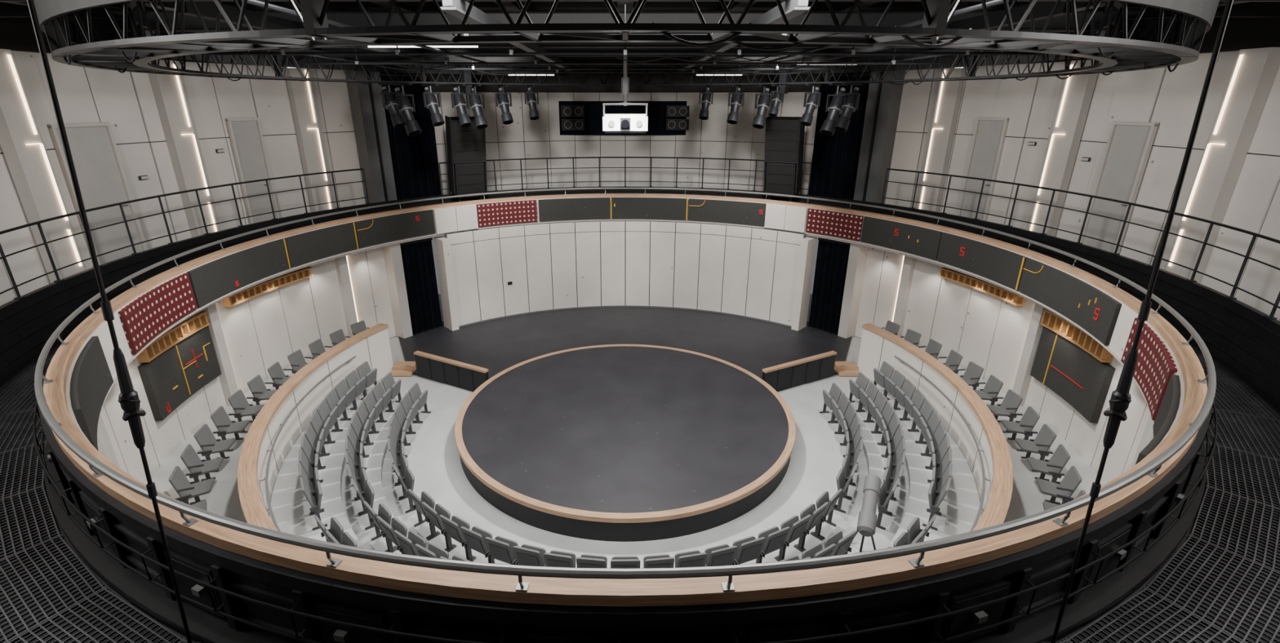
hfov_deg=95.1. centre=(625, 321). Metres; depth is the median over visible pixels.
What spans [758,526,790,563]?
chair
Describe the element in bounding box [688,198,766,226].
acoustic panel
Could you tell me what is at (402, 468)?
chair
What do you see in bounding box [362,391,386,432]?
chair
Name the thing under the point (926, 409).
chair
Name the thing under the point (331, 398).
chair
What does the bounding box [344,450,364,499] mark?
chair
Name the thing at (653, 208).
acoustic panel
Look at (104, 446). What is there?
wall panel
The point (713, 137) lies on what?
wall
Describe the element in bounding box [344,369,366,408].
chair
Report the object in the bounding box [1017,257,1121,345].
acoustic panel
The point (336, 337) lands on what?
chair
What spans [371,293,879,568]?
floor
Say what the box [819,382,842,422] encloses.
chair
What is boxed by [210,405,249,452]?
chair
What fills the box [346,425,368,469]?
chair
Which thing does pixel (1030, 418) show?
chair
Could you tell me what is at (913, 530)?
chair
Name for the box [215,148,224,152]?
wall socket plate
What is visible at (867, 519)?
spotlight
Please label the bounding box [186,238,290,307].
acoustic panel
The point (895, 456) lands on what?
chair
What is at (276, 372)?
chair
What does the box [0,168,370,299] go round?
gallery railing
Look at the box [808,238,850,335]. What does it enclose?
stage curtain
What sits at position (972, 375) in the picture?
chair
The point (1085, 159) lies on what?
wall socket plate
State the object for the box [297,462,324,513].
chair
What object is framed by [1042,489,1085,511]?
chair
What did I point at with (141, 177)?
wall socket plate
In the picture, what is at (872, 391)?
chair
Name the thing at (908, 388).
chair
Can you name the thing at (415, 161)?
curtain
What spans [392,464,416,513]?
chair
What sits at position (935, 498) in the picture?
chair
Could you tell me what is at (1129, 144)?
door
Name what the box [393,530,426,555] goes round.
chair
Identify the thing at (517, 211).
panel
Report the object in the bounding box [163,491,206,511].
chair
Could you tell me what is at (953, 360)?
chair
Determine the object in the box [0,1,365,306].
wall
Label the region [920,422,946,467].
chair
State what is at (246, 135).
door
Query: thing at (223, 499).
floor
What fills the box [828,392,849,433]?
chair
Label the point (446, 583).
balcony ledge
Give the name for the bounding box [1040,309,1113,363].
air vent
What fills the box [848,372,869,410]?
chair
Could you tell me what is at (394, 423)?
chair
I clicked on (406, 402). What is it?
chair
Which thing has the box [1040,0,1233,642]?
suspension rod
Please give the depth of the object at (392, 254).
19.09 m
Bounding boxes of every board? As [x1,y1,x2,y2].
[137,326,221,421]
[1030,327,1115,423]
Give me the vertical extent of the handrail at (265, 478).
0.112 m
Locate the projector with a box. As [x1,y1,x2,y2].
[602,55,648,133]
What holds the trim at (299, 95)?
attached to the wall at (126, 100)
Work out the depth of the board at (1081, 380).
12.54 m
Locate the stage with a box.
[454,344,795,542]
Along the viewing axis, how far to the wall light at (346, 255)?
18.09 m
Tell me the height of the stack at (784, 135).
3.692 m
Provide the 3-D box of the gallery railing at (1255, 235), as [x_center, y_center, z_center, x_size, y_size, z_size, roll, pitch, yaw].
[9.725,-2.167,13.078,2.114,1.124,12.647,-1,21,-3]
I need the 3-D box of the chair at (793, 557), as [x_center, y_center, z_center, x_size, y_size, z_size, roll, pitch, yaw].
[2.556,3.962,9.050,0.515,0.866,0.299,-9,23,-23]
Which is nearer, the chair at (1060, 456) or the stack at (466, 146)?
the chair at (1060, 456)
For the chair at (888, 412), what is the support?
on the seating risers
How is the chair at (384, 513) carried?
on the seating risers
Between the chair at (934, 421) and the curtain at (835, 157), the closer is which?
the chair at (934, 421)
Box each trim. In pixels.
[0,48,86,283]
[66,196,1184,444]
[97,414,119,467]
[148,59,221,237]
[201,303,238,406]
[284,66,336,212]
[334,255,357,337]
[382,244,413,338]
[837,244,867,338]
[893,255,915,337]
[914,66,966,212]
[1012,303,1045,406]
[1025,59,1101,236]
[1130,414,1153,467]
[1164,47,1279,283]
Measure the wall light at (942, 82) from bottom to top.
4.450 m
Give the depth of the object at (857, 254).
19.08 m
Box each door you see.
[46,122,146,265]
[225,117,279,223]
[957,117,1009,221]
[1080,120,1159,253]
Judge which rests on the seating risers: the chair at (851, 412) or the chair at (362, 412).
the chair at (362, 412)
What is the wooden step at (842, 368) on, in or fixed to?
on the floor at (433, 459)
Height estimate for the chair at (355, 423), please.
0.866 m
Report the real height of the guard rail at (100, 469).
0.217 m
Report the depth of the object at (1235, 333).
11.48 m
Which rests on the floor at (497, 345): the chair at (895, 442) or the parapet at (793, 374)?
the parapet at (793, 374)
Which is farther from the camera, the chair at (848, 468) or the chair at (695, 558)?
the chair at (848, 468)
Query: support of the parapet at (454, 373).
on the floor at (497, 345)
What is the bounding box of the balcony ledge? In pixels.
[43,193,1207,606]
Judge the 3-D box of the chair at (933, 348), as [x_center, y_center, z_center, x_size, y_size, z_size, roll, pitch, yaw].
[8.255,0.968,16.088,0.516,0.866,0.535,-4,21,-10]
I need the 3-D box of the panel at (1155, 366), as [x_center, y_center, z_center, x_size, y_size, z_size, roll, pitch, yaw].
[7.814,0.655,8.736,0.140,0.770,2.258,11,24,28]
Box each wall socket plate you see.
[138,175,148,180]
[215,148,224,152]
[1027,142,1036,146]
[1080,156,1090,161]
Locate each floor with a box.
[146,346,1104,523]
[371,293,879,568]
[398,306,852,379]
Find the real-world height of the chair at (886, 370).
0.866 m
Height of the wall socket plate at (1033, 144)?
0.100 m
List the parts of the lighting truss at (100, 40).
stage spotlight, stage spotlight, stage spotlight, stage spotlight, stage spotlight, stage spotlight, stage spotlight, stage spotlight, stage spotlight, stage spotlight, stage spotlight, stage spotlight, stage spotlight, stage spotlight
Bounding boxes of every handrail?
[259,355,355,532]
[893,355,991,532]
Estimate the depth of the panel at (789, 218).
19.58 m
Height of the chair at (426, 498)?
0.866 m
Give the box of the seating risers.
[269,385,981,554]
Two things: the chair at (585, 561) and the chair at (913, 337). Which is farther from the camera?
the chair at (913, 337)
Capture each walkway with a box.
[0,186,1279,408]
[0,345,1279,642]
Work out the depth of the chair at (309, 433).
12.17 m
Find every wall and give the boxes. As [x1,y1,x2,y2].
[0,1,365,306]
[100,247,1150,484]
[237,323,1013,531]
[379,71,871,195]
[433,221,817,331]
[884,1,1279,321]
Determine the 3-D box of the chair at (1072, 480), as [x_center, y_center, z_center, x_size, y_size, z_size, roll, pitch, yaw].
[7.794,3.046,10.616,0.516,0.866,0.535,8,22,20]
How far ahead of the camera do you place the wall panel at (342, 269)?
17.82 m
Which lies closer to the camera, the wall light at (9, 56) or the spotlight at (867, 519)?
the spotlight at (867, 519)
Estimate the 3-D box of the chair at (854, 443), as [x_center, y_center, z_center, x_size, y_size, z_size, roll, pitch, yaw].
[4.931,2.726,12.726,0.299,0.866,0.515,6,22,16]
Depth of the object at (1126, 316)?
10.49 m
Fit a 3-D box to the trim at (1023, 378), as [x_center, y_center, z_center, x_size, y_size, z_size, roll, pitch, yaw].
[9.699,0.745,14.020,0.192,2.750,0.279,0,21,0]
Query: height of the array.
1.300 m
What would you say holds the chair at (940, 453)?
on the seating risers
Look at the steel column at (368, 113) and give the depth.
20.05 m
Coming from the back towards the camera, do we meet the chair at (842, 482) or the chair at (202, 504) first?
the chair at (842, 482)
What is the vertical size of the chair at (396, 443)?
0.866 m
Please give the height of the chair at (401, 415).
0.866 m
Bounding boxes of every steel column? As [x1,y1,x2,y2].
[345,70,396,203]
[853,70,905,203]
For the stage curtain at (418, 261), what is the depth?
19.65 m
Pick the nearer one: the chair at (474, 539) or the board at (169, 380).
the chair at (474, 539)
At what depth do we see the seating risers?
11.53 m
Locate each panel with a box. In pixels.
[70,336,113,451]
[117,273,197,354]
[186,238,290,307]
[283,222,358,267]
[353,209,435,248]
[432,204,478,234]
[476,200,537,227]
[537,197,609,222]
[610,197,688,220]
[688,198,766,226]
[764,204,808,232]
[805,208,863,241]
[860,216,942,260]
[936,232,1027,290]
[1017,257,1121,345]
[1120,317,1177,421]
[1135,374,1180,464]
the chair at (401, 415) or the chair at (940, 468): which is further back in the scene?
the chair at (401, 415)
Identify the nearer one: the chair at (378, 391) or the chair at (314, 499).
the chair at (314, 499)
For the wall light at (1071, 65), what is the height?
4.450 m
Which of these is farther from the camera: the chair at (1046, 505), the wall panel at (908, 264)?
the wall panel at (908, 264)
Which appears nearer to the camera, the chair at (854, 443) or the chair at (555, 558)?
the chair at (555, 558)
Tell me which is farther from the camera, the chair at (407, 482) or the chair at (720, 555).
the chair at (407, 482)
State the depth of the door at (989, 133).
18.23 m
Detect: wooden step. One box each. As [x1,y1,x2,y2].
[391,361,416,376]
[834,361,859,376]
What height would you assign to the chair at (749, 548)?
0.866 m
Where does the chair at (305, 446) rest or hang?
on the seating risers
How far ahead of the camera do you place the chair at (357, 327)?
17.35 m
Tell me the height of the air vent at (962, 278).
0.270 m
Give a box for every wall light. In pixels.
[7,54,82,266]
[173,64,217,231]
[305,70,331,208]
[346,255,358,322]
[892,255,904,322]
[919,70,945,208]
[1029,64,1073,231]
[1168,54,1243,266]
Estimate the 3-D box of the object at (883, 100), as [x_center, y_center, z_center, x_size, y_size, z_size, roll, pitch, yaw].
[8.754,-6.245,20.355,0.855,5.580,0.890,19,28,41]
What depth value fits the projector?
12.77 m
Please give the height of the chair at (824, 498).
0.866 m
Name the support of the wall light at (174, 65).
attached to the wall at (126, 100)
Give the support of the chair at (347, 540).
on the seating risers
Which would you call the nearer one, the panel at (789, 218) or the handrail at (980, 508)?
the handrail at (980, 508)
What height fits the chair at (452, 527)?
0.866 m
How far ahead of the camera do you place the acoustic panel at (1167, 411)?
6.98 m
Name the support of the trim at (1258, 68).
attached to the wall at (1171, 100)
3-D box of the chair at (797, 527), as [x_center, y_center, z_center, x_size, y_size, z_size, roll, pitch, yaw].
[2.915,3.710,10.137,0.515,0.866,0.299,-14,25,-33]
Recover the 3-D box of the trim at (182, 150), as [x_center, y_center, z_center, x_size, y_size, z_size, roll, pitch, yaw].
[-12.001,-4.416,16.172,0.294,5.130,0.832,7,22,18]
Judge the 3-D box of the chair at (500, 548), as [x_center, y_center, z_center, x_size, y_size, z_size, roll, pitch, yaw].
[-2.011,3.886,9.673,0.515,0.866,0.299,9,22,21]
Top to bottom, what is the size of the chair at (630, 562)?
0.866 m
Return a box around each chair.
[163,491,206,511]
[168,466,213,505]
[180,444,223,493]
[193,423,235,472]
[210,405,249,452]
[227,389,264,433]
[247,374,276,416]
[267,361,293,390]
[287,349,313,373]
[297,448,322,496]
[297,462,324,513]
[299,476,327,530]
[300,435,324,481]
[303,422,328,467]
[308,338,332,359]
[309,410,335,455]
[313,515,343,544]
[315,399,342,442]
[324,388,351,430]
[324,530,357,547]
[328,328,350,346]
[333,378,356,419]
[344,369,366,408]
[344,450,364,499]
[345,437,366,470]
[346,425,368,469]
[346,464,367,514]
[350,320,368,335]
[350,413,373,456]
[350,478,374,530]
[355,361,377,398]
[355,401,378,444]
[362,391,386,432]
[363,501,396,551]
[371,381,394,421]
[376,515,407,554]
[381,372,401,410]
[387,425,407,457]
[387,438,404,484]
[388,451,408,498]
[389,413,410,456]
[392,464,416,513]
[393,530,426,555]
[394,403,415,444]
[400,392,422,432]
[408,382,431,422]
[408,488,439,539]
[414,543,448,559]
[422,502,454,551]
[439,515,474,559]
[439,555,470,561]
[460,526,492,563]
[484,536,517,564]
[512,544,546,566]
[543,550,576,568]
[576,554,607,568]
[610,555,639,568]
[643,554,674,568]
[674,550,706,568]
[704,544,737,566]
[732,536,765,564]
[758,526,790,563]
[776,515,811,559]
[779,555,810,561]
[795,502,828,551]
[801,543,835,559]
[812,488,842,539]
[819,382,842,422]
[824,530,857,555]
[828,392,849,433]
[833,463,857,513]
[835,403,856,444]
[840,413,860,456]
[842,451,862,497]
[843,426,862,471]
[845,438,862,484]
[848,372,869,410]
[856,381,879,422]
[864,391,888,432]
[871,401,894,444]
[873,361,894,399]
[875,478,899,530]
[877,413,900,456]
[881,320,900,335]
[881,425,903,468]
[883,464,904,514]
[884,369,906,408]
[884,437,906,470]
[886,450,906,499]
[893,378,915,419]
[893,530,924,547]
[899,388,925,430]
[900,328,921,346]
[906,515,937,544]
[907,399,934,442]
[915,410,941,455]
[918,338,942,359]
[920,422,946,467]
[922,477,951,530]
[925,435,950,481]
[926,462,952,514]
[928,448,951,483]
[937,350,963,373]
[955,361,983,390]
[973,374,1003,416]
[986,389,1022,433]
[1000,406,1039,452]
[1014,423,1057,472]
[1026,444,1070,483]
[1035,466,1082,505]
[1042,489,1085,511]
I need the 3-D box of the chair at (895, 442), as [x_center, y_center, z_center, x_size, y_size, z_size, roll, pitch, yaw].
[5.681,2.662,12.473,0.299,0.866,0.515,7,22,17]
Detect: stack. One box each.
[444,115,487,201]
[763,115,804,201]
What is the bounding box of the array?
[558,101,689,135]
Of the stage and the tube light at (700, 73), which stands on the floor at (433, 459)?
the stage
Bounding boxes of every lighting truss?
[33,0,1219,136]
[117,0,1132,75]
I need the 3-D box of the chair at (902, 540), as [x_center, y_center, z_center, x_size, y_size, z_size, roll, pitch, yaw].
[4.455,3.704,9.309,0.515,0.866,0.299,-18,27,-40]
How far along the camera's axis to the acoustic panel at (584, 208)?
21.13 m
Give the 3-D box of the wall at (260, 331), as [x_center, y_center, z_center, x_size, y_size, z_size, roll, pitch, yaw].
[2.462,1.571,12.479,23.371,3.200,22.549,-9,23,-23]
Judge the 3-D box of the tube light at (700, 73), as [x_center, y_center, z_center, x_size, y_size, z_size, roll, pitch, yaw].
[2.900,-7.981,17.935,1.460,0.815,0.090,0,21,0]
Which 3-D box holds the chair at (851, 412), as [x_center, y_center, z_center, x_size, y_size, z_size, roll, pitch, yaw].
[5.124,2.373,13.657,0.299,0.866,0.515,2,21,5]
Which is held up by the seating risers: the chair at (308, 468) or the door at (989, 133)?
the chair at (308, 468)
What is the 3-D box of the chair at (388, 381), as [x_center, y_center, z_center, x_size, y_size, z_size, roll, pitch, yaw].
[-5.869,1.771,14.819,0.299,0.866,0.515,2,21,6]
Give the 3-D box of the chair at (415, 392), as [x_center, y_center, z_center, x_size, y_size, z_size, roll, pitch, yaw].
[-5.118,2.013,14.605,0.299,0.866,0.515,2,21,6]
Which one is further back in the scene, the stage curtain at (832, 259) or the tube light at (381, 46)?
the stage curtain at (832, 259)
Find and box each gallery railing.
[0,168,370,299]
[438,156,812,195]
[880,168,1279,319]
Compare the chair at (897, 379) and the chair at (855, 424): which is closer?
the chair at (855, 424)
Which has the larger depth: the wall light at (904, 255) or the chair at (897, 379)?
the wall light at (904, 255)
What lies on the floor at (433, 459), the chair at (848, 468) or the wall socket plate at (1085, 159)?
the chair at (848, 468)
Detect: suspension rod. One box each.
[26,0,201,642]
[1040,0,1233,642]
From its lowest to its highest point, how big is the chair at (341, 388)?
0.866 m
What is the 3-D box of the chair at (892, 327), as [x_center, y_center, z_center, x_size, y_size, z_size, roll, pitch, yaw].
[7.731,0.472,17.394,0.516,0.866,0.535,-8,22,-21]
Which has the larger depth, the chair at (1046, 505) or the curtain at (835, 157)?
the curtain at (835, 157)
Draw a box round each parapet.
[32,373,1217,642]
[413,351,488,391]
[761,351,836,391]
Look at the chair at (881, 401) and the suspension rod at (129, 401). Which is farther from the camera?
the chair at (881, 401)
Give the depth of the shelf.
12.48 m
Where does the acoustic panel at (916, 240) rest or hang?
attached to the gallery slab
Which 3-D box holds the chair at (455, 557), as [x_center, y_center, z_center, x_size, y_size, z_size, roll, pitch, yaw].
[-2.557,3.962,9.051,0.515,0.866,0.299,10,23,25]
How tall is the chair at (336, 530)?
0.866 m
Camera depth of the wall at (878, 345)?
13.01 m
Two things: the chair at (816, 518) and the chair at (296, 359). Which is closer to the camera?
the chair at (816, 518)
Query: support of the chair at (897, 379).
on the seating risers
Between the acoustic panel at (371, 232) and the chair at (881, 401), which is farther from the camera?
the acoustic panel at (371, 232)
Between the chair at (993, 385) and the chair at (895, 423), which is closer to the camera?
the chair at (895, 423)
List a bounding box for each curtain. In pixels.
[380,74,441,199]
[400,238,442,335]
[808,74,870,199]
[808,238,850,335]
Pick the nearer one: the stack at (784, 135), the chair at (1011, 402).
the chair at (1011, 402)
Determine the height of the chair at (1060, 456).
0.866 m
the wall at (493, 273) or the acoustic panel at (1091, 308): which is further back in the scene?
the wall at (493, 273)
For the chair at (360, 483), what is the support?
on the seating risers
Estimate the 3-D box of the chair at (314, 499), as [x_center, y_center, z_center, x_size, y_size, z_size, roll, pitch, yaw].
[-5.604,3.231,10.552,0.299,0.866,0.515,-12,24,-30]
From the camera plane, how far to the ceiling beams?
11.79 m
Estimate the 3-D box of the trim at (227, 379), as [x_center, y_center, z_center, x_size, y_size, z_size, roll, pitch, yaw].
[-9.699,0.745,14.020,0.192,2.750,0.279,0,21,0]
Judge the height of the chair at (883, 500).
0.866 m
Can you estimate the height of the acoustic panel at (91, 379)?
0.770 m
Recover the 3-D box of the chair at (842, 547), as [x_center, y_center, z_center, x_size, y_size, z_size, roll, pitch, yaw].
[3.465,3.771,9.554,0.515,0.866,0.299,-14,25,-33]
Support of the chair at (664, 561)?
on the floor at (433, 459)
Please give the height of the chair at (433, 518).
0.866 m
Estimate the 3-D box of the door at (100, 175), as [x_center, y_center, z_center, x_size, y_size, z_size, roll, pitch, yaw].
[-12.678,-2.895,14.240,0.126,3.660,1.349,3,21,8]
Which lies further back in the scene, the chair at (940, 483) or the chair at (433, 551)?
the chair at (940, 483)
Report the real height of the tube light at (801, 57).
0.635 m
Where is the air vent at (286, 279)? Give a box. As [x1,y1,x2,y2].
[222,266,313,306]
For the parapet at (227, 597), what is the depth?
4.60 m
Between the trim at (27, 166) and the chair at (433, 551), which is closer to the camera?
the chair at (433, 551)
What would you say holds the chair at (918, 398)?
on the seating risers
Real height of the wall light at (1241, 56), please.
4.450 m
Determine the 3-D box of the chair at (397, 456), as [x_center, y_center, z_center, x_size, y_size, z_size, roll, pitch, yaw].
[-4.763,2.896,12.280,0.299,0.866,0.515,-8,22,-20]
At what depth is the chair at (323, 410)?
13.11 m
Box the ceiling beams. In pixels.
[0,0,1279,33]
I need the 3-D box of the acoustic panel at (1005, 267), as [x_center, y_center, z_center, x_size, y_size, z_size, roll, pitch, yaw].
[8.808,-1.553,14.549,0.179,0.770,2.728,-4,21,-10]
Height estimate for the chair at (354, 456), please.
0.866 m
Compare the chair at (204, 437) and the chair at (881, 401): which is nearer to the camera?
the chair at (204, 437)
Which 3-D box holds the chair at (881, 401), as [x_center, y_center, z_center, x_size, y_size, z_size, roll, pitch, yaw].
[5.923,2.130,13.873,0.299,0.866,0.515,1,21,2]
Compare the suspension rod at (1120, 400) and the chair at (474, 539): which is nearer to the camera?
the suspension rod at (1120, 400)
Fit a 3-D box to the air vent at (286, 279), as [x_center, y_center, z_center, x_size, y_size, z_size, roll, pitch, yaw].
[-9.360,-0.961,15.442,0.272,0.270,2.811,5,21,13]
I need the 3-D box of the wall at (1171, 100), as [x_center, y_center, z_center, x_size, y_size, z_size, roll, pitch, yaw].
[11.143,-3.683,12.230,4.014,6.600,17.587,0,21,0]
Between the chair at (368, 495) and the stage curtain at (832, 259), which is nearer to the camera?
the chair at (368, 495)
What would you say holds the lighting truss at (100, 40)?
hanging from the ceiling
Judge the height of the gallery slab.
0.980 m
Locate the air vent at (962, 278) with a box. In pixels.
[939,266,1025,306]
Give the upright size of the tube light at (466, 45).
0.054 m
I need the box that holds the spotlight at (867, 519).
[855,475,880,552]
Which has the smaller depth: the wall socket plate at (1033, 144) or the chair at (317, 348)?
the chair at (317, 348)
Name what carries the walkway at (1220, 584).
on the gallery slab
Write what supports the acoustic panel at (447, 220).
attached to the gallery slab
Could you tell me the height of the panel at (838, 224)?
0.770 m
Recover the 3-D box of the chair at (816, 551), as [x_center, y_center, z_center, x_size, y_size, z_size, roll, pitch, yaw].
[3.023,3.874,9.284,0.515,0.866,0.299,-13,24,-30]
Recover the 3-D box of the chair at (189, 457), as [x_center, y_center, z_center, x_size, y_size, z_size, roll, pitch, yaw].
[-8.076,2.799,11.267,0.516,0.866,0.535,-7,22,-17]
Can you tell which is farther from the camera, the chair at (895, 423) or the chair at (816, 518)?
the chair at (895, 423)
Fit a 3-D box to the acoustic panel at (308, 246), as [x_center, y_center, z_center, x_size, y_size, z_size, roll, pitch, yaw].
[-8.323,-2.143,16.102,0.148,0.770,2.274,8,22,21]
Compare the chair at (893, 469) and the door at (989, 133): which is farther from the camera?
the door at (989, 133)
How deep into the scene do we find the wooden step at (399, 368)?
17.10 m
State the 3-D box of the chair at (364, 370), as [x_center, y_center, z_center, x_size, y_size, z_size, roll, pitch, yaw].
[-6.604,1.510,15.084,0.299,0.866,0.515,4,21,10]
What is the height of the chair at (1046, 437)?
0.866 m
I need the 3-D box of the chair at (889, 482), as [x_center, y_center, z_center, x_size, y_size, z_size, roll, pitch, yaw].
[5.067,3.155,11.176,0.299,0.866,0.515,12,24,29]
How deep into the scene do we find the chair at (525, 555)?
9.34 m
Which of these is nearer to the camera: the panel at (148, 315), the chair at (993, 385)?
the panel at (148, 315)
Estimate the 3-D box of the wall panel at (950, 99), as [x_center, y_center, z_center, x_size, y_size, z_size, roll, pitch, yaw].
[10.223,-5.595,19.277,0.294,5.130,0.832,-15,25,-33]
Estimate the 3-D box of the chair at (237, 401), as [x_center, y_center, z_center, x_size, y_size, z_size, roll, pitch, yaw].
[-8.541,2.023,13.309,0.516,0.866,0.535,0,21,-1]
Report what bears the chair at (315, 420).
on the seating risers
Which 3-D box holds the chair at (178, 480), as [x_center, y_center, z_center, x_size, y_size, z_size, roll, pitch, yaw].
[-7.795,3.046,10.617,0.516,0.866,0.535,-8,22,-20]
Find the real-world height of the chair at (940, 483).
0.866 m
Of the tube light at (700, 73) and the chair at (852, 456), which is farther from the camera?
the tube light at (700, 73)
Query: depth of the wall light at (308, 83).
19.12 m
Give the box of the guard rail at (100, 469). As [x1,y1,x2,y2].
[34,187,1216,591]
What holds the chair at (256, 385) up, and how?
on the floor at (223, 499)
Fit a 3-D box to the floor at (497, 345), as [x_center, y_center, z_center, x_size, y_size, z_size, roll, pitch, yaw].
[0.000,0.561,19.602,15.445,0.030,8.150,0,21,0]
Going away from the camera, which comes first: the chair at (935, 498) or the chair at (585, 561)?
the chair at (585, 561)
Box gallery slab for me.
[0,220,1279,413]
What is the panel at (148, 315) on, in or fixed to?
attached to the gallery slab
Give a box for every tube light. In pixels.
[368,44,418,47]
[421,43,479,47]
[506,65,555,75]
[695,65,742,75]
[795,57,858,62]
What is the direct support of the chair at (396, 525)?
on the seating risers
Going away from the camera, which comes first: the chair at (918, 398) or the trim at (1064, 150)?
the chair at (918, 398)

